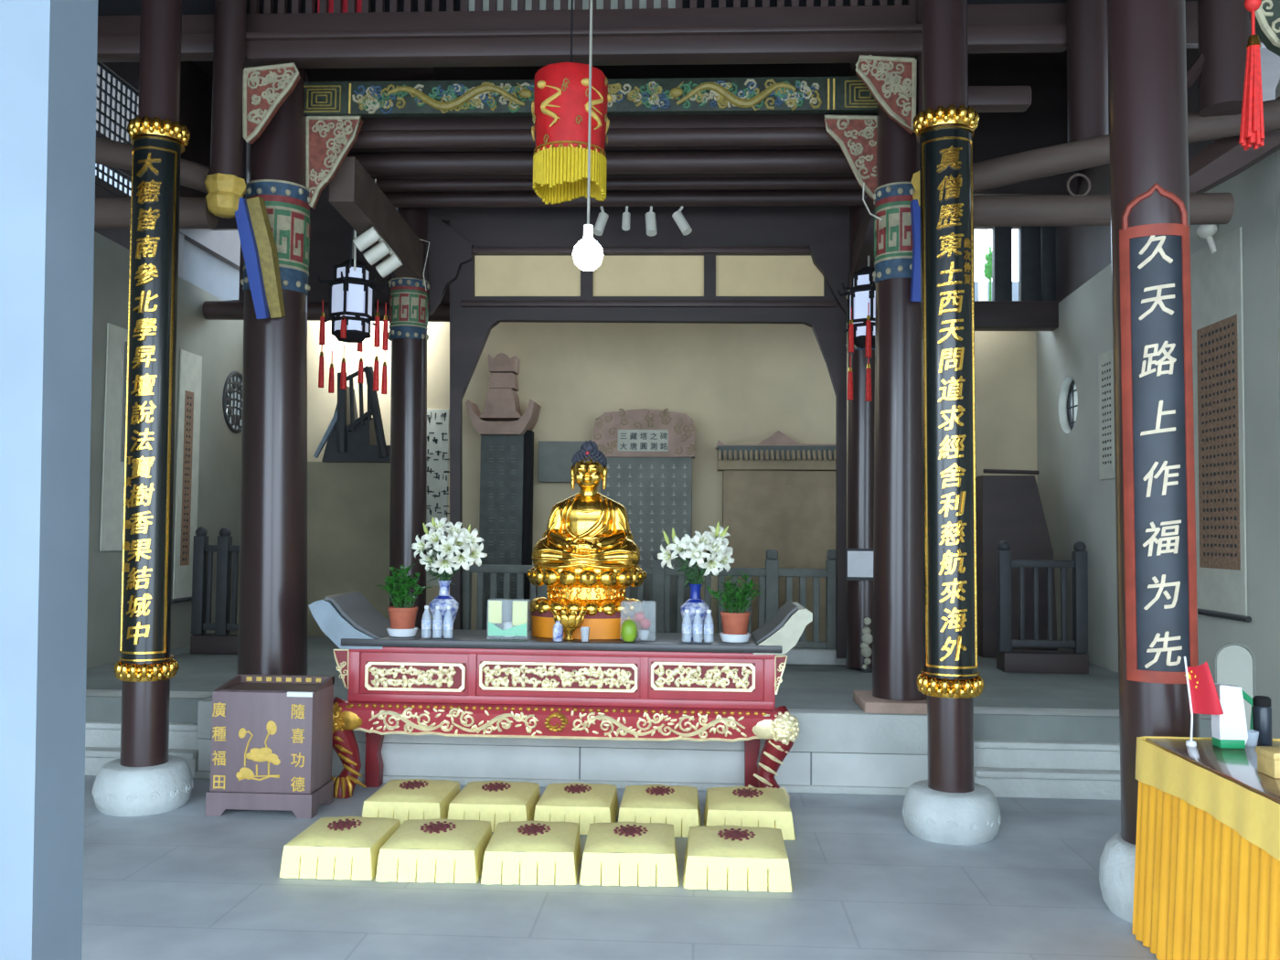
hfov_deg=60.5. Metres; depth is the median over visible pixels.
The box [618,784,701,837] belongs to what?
cushion
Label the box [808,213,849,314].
trim
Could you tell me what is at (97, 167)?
lattice window
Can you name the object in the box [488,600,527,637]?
printed box
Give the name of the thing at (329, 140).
carved corbel
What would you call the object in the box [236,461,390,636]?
wall partition
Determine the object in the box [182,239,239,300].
wall
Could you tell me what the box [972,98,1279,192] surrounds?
log beam
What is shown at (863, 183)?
cable
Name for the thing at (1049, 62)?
ceiling
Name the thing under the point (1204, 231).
wall lamp
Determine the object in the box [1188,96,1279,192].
beam
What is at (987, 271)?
tree
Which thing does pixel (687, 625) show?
water bottle
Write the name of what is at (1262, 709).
thermos
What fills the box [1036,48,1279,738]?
wall
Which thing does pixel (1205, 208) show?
log beam
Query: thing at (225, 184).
post
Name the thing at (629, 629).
fruit
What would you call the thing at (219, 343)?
wall
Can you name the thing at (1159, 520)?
board
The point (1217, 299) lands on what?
scroll
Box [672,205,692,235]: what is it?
spotlight
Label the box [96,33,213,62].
beam
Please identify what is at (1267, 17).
bracket
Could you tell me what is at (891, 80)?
bracket
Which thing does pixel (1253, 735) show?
glass tumbler
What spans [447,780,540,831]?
cushion
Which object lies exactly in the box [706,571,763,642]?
potted plant
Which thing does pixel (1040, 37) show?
beam
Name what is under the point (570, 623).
goblet
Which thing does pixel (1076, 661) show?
railing
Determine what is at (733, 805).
cushion
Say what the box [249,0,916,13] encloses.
lattice
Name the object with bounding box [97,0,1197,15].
wall
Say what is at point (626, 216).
spotlight
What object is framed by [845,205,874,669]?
pillar
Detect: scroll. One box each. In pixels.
[99,322,127,551]
[171,349,202,603]
[1098,349,1115,479]
[1190,227,1251,622]
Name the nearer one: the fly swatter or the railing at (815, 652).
the fly swatter
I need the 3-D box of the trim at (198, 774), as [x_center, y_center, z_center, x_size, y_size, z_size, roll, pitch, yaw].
[-0.389,1.914,6.968,4.923,0.045,0.160,1,-3,3]
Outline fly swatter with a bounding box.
[1237,685,1253,729]
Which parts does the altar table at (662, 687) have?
leg, leg, gilt frame, panel, gilt frame, panel, incense burner, panel, gilt frame, leg, leg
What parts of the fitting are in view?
rod, rod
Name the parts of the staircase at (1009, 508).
handrail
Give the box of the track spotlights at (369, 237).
[352,179,403,277]
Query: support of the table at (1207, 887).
on the floor
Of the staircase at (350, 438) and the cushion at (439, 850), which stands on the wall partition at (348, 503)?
the staircase at (350, 438)
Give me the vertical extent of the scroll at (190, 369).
2.317 m
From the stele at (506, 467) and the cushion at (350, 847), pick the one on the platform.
the stele at (506, 467)
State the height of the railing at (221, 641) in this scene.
1.115 m
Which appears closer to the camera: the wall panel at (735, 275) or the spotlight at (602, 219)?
the spotlight at (602, 219)
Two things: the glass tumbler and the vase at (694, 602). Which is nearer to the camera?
the glass tumbler
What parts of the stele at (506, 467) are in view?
crown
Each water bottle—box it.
[421,605,431,638]
[432,605,442,638]
[443,606,453,638]
[682,609,692,642]
[693,609,703,642]
[704,609,714,642]
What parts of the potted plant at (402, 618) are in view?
pot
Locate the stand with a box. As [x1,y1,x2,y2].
[859,617,872,672]
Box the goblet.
[559,615,577,640]
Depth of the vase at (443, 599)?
6.86 m
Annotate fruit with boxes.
[620,615,637,641]
[634,611,645,622]
[640,618,650,629]
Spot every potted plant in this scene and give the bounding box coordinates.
[375,564,433,637]
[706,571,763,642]
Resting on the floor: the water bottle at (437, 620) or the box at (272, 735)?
the box at (272, 735)
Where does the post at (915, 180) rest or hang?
hanging from the ceiling
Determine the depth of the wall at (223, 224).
10.65 m
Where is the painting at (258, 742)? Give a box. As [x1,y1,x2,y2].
[235,720,280,780]
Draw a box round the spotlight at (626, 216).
[621,205,630,230]
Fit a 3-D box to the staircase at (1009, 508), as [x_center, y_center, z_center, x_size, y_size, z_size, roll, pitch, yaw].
[3.515,0.794,10.336,0.685,1.770,0.540,1,-3,3]
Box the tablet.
[426,409,449,585]
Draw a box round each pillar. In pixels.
[0,0,97,959]
[91,0,193,816]
[237,68,310,675]
[388,207,429,629]
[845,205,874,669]
[853,103,927,714]
[902,0,1001,844]
[1098,0,1200,923]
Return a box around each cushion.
[279,815,400,880]
[362,778,460,824]
[375,818,491,883]
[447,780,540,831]
[480,820,581,885]
[533,782,618,834]
[578,821,679,886]
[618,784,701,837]
[682,825,792,892]
[703,786,795,840]
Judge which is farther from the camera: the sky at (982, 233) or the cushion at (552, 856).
the sky at (982, 233)
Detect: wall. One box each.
[86,61,243,669]
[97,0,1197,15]
[97,0,1266,50]
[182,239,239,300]
[198,738,927,787]
[210,152,243,230]
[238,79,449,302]
[307,320,1037,633]
[430,63,850,220]
[846,73,1077,322]
[974,281,1018,300]
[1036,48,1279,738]
[1275,78,1279,366]
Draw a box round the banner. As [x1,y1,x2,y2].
[234,196,285,319]
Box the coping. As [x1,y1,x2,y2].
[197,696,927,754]
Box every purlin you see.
[328,172,861,190]
[346,145,853,175]
[352,113,876,148]
[381,188,866,207]
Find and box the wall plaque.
[537,441,585,482]
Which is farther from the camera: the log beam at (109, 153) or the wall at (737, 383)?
the wall at (737, 383)
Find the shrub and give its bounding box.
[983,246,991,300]
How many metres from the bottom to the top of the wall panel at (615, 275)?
0.415 m
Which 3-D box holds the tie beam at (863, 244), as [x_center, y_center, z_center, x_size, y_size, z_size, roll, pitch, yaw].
[1.773,-1.908,8.367,0.160,0.313,1.712,0,-3,6]
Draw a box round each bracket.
[242,62,300,144]
[854,54,917,134]
[1248,0,1279,56]
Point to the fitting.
(355, 247)
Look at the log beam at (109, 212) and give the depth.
7.08 m
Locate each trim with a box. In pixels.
[194,770,908,795]
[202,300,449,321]
[427,210,473,315]
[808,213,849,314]
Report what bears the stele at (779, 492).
on the platform
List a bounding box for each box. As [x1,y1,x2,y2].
[205,673,334,818]
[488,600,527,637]
[1255,746,1279,778]
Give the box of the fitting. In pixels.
[349,227,356,270]
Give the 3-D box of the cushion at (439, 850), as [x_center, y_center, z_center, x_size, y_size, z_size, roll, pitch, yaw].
[-0.975,1.760,5.287,0.478,0.182,0.552,1,-3,1]
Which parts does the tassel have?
cord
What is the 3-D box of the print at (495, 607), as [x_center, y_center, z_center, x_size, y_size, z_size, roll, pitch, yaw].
[-0.806,0.812,6.692,0.238,0.148,0.008,1,-3,3]
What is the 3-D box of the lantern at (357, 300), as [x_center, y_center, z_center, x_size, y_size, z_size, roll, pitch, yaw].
[-2.233,-1.361,8.500,0.532,1.403,0.462,-1,-3,33]
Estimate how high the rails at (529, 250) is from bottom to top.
0.516 m
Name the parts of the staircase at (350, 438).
handrail, handrail, handrail, handrail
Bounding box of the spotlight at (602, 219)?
[593,205,608,235]
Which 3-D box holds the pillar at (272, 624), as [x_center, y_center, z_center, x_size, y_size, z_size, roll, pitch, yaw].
[-2.475,-0.697,7.479,0.505,4.248,0.448,1,-3,3]
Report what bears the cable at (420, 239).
attached to the pillar at (409, 300)
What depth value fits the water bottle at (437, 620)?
6.70 m
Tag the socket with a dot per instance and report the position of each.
(588, 229)
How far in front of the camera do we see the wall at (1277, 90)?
6.64 m
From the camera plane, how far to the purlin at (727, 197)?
9.03 m
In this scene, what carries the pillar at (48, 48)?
on the floor
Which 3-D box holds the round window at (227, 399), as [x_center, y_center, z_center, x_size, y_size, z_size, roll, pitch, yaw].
[-4.158,-0.800,11.290,0.044,0.643,0.644,1,-3,3]
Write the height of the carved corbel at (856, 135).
0.604 m
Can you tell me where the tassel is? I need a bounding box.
[1238,0,1264,150]
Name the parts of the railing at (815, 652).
newel post, newel post, rail, newel post, newel post, rail, newel post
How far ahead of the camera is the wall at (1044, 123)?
10.29 m
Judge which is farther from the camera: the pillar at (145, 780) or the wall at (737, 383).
the wall at (737, 383)
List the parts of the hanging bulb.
globe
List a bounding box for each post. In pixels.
[203,0,246,218]
[911,0,922,206]
[1066,0,1109,142]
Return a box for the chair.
[1213,642,1256,729]
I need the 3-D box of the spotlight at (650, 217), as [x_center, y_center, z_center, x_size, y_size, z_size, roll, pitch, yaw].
[0.090,-2.134,9.016,0.087,0.261,0.144,1,-3,-11]
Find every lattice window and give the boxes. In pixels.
[95,163,131,194]
[96,62,138,144]
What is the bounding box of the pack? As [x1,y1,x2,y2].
[1211,682,1247,748]
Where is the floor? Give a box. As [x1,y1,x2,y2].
[81,775,1158,959]
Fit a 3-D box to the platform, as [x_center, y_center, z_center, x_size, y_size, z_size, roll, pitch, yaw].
[-0.154,1.802,9.327,8.250,0.490,4.640,1,-3,3]
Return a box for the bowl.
[637,629,649,639]
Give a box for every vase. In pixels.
[428,579,458,635]
[680,583,709,639]
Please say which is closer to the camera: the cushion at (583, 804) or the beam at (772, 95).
the cushion at (583, 804)
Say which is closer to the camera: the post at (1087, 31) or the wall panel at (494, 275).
the post at (1087, 31)
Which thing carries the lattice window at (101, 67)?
in the wall at (219, 343)
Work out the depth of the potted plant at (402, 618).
6.74 m
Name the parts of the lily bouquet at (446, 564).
lily flower, lily flower, lily flower, lily flower, lily flower, lily flower, lily flower, lily flower, lily flower, lily flower, lily flower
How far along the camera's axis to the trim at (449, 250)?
9.53 m
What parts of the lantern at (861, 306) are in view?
lantern frame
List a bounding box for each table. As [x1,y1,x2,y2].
[308,591,812,804]
[1131,736,1279,959]
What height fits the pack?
0.243 m
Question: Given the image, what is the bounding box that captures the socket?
[583,224,593,236]
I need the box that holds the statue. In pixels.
[526,440,646,639]
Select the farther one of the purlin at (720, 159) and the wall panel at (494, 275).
the wall panel at (494, 275)
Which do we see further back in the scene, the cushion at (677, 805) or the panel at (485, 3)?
the panel at (485, 3)
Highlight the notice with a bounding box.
[845,548,873,580]
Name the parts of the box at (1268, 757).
lid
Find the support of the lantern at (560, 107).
hanging from the ceiling
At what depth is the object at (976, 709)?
7.01 m
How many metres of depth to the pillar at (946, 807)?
5.87 m
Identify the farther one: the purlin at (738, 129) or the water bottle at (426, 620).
the purlin at (738, 129)
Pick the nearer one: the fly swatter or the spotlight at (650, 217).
the fly swatter
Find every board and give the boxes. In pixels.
[113,115,190,682]
[912,104,984,698]
[1119,182,1198,683]
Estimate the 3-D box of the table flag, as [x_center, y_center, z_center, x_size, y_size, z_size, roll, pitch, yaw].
[2.197,0.868,4.284,0.131,0.349,0.055,-2,-4,45]
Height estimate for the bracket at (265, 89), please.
0.526 m
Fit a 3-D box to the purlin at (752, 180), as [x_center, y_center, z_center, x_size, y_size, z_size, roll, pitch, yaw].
[-0.311,-2.428,8.649,4.336,0.272,0.089,1,-3,3]
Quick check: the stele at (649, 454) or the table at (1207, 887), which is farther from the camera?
the stele at (649, 454)
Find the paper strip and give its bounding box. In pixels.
[317,0,362,12]
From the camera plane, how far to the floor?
4.78 m
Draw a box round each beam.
[94,197,218,228]
[95,136,210,193]
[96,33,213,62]
[245,23,922,68]
[303,76,877,117]
[329,156,423,279]
[853,194,874,274]
[967,23,1066,53]
[968,85,1031,112]
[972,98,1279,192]
[972,192,1234,226]
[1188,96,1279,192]
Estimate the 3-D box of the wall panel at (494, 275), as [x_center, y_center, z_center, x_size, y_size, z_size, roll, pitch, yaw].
[-0.981,-1.781,9.617,0.979,0.418,0.020,1,-3,3]
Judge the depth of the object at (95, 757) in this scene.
7.06 m
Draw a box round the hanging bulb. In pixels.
[572,0,603,270]
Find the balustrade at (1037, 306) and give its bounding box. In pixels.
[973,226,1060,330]
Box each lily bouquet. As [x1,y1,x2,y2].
[411,516,487,585]
[657,521,734,587]
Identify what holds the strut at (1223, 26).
on the log beam at (1093, 152)
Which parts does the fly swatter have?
blade, handle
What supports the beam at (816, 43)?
attached to the post at (225, 184)
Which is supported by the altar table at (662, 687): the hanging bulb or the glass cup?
the glass cup
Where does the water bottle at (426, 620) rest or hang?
on the altar table at (662, 687)
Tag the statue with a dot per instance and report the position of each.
(587, 556)
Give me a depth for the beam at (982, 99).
7.22 m
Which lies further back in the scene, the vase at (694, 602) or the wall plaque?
the wall plaque
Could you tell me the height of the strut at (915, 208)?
0.668 m
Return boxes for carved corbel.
[305,116,362,209]
[823,114,876,201]
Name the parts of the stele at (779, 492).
cornice, arched panel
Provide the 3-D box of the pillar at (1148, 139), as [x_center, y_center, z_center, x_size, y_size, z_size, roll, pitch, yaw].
[2.275,-1.114,4.846,0.500,5.961,0.500,1,-3,3]
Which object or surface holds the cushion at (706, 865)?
on the floor
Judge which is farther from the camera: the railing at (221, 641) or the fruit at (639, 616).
the railing at (221, 641)
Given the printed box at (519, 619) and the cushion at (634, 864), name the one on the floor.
the cushion at (634, 864)
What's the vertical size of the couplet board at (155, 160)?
3.257 m
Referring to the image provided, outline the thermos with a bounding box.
[1252,695,1272,744]
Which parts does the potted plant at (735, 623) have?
pot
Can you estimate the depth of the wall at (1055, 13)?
7.20 m
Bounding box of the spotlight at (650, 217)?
[644,205,657,236]
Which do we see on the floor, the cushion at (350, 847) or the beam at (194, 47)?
the cushion at (350, 847)
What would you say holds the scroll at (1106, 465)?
attached to the wall at (1078, 506)
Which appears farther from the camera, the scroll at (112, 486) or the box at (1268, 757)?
the scroll at (112, 486)
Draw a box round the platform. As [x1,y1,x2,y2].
[85,636,1212,742]
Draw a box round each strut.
[910,199,920,302]
[1186,0,1250,117]
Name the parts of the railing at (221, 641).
post, rail, rail, post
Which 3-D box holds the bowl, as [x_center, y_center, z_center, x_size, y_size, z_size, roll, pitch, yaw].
[0.021,0.947,6.703,0.072,0.054,0.072,1,-3,3]
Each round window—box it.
[222,371,242,433]
[1066,379,1077,429]
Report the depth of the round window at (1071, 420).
10.59 m
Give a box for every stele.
[465,352,540,630]
[592,408,694,632]
[715,430,835,640]
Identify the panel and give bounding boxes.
[469,0,675,10]
[474,256,580,296]
[593,256,703,296]
[715,256,823,296]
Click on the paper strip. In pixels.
(331, 2)
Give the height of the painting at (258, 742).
0.337 m
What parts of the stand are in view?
white knob, stem, white knob, white knob, white knob, white knob, white knob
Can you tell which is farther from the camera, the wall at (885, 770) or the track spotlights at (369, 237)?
the track spotlights at (369, 237)
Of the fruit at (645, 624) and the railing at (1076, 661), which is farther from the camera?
the railing at (1076, 661)
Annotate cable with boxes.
[419,238,429,290]
[862,182,882,220]
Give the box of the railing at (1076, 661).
[996,540,1088,673]
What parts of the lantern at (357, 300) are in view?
lantern frame, hanging rod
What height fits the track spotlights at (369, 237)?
0.689 m
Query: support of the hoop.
hanging from the log beam at (1093, 152)
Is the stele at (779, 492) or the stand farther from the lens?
the stele at (779, 492)
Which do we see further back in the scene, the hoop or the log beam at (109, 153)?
the log beam at (109, 153)
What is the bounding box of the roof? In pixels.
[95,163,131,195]
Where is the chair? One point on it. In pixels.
(1233, 663)
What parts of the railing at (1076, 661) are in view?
post, rail, rail, post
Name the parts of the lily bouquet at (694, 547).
lily flower, lily flower, lily flower, lily flower, lily flower, lily flower, lily flower, lily flower, lily flower, lily flower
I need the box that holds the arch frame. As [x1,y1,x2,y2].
[449,212,846,658]
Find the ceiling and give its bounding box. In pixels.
[96,47,1279,142]
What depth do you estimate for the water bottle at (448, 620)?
6.70 m
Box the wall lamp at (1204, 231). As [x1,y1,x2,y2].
[1195,224,1217,254]
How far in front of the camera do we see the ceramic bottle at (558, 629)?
6.59 m
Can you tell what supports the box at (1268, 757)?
on the table at (1207, 887)
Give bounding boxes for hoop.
[1066,173,1091,196]
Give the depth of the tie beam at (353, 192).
8.16 m
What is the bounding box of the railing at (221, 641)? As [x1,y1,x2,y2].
[190,526,239,654]
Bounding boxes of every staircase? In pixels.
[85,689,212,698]
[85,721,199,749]
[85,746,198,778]
[313,365,390,462]
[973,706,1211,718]
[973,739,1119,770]
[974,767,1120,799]
[975,469,1057,657]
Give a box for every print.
[488,600,527,625]
[488,621,527,636]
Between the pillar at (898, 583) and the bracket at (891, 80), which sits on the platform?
the pillar at (898, 583)
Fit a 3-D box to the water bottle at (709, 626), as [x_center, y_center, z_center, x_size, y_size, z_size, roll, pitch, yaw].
[0.415,0.883,6.634,0.060,0.196,0.060,3,-4,-43]
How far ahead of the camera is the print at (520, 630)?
6.68 m
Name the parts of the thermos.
lid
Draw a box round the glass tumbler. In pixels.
[1245,729,1258,746]
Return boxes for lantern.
[317,228,388,394]
[531,0,612,204]
[837,255,875,401]
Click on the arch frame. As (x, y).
(470, 327)
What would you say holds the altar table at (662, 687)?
on the floor
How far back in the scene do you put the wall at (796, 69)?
9.58 m
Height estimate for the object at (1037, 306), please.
1.957 m
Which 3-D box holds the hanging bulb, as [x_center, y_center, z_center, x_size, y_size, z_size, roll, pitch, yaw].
[-0.199,-2.501,4.637,0.128,3.264,0.128,1,-3,3]
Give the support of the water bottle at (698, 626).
on the altar table at (662, 687)
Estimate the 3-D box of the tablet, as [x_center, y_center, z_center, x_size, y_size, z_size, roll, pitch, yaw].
[-2.154,0.180,11.613,0.305,1.864,0.032,1,-3,3]
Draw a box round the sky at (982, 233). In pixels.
[978,229,987,300]
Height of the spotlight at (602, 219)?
0.261 m
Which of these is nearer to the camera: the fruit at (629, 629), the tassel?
the tassel
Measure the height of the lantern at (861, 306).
1.306 m
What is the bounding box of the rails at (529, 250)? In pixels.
[460,246,837,307]
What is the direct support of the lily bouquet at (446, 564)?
in the vase at (443, 599)
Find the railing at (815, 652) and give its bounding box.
[462,549,846,665]
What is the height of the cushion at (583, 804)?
0.182 m
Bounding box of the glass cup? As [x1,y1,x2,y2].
[580,626,589,641]
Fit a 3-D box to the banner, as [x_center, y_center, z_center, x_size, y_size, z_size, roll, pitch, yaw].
[-2.492,-1.448,7.178,0.255,0.787,0.300,1,-3,3]
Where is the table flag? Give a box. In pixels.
[1184,656,1223,746]
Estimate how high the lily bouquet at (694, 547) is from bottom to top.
0.435 m
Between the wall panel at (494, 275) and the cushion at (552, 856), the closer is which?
the cushion at (552, 856)
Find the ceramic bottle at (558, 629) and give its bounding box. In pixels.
[553,620,563,640]

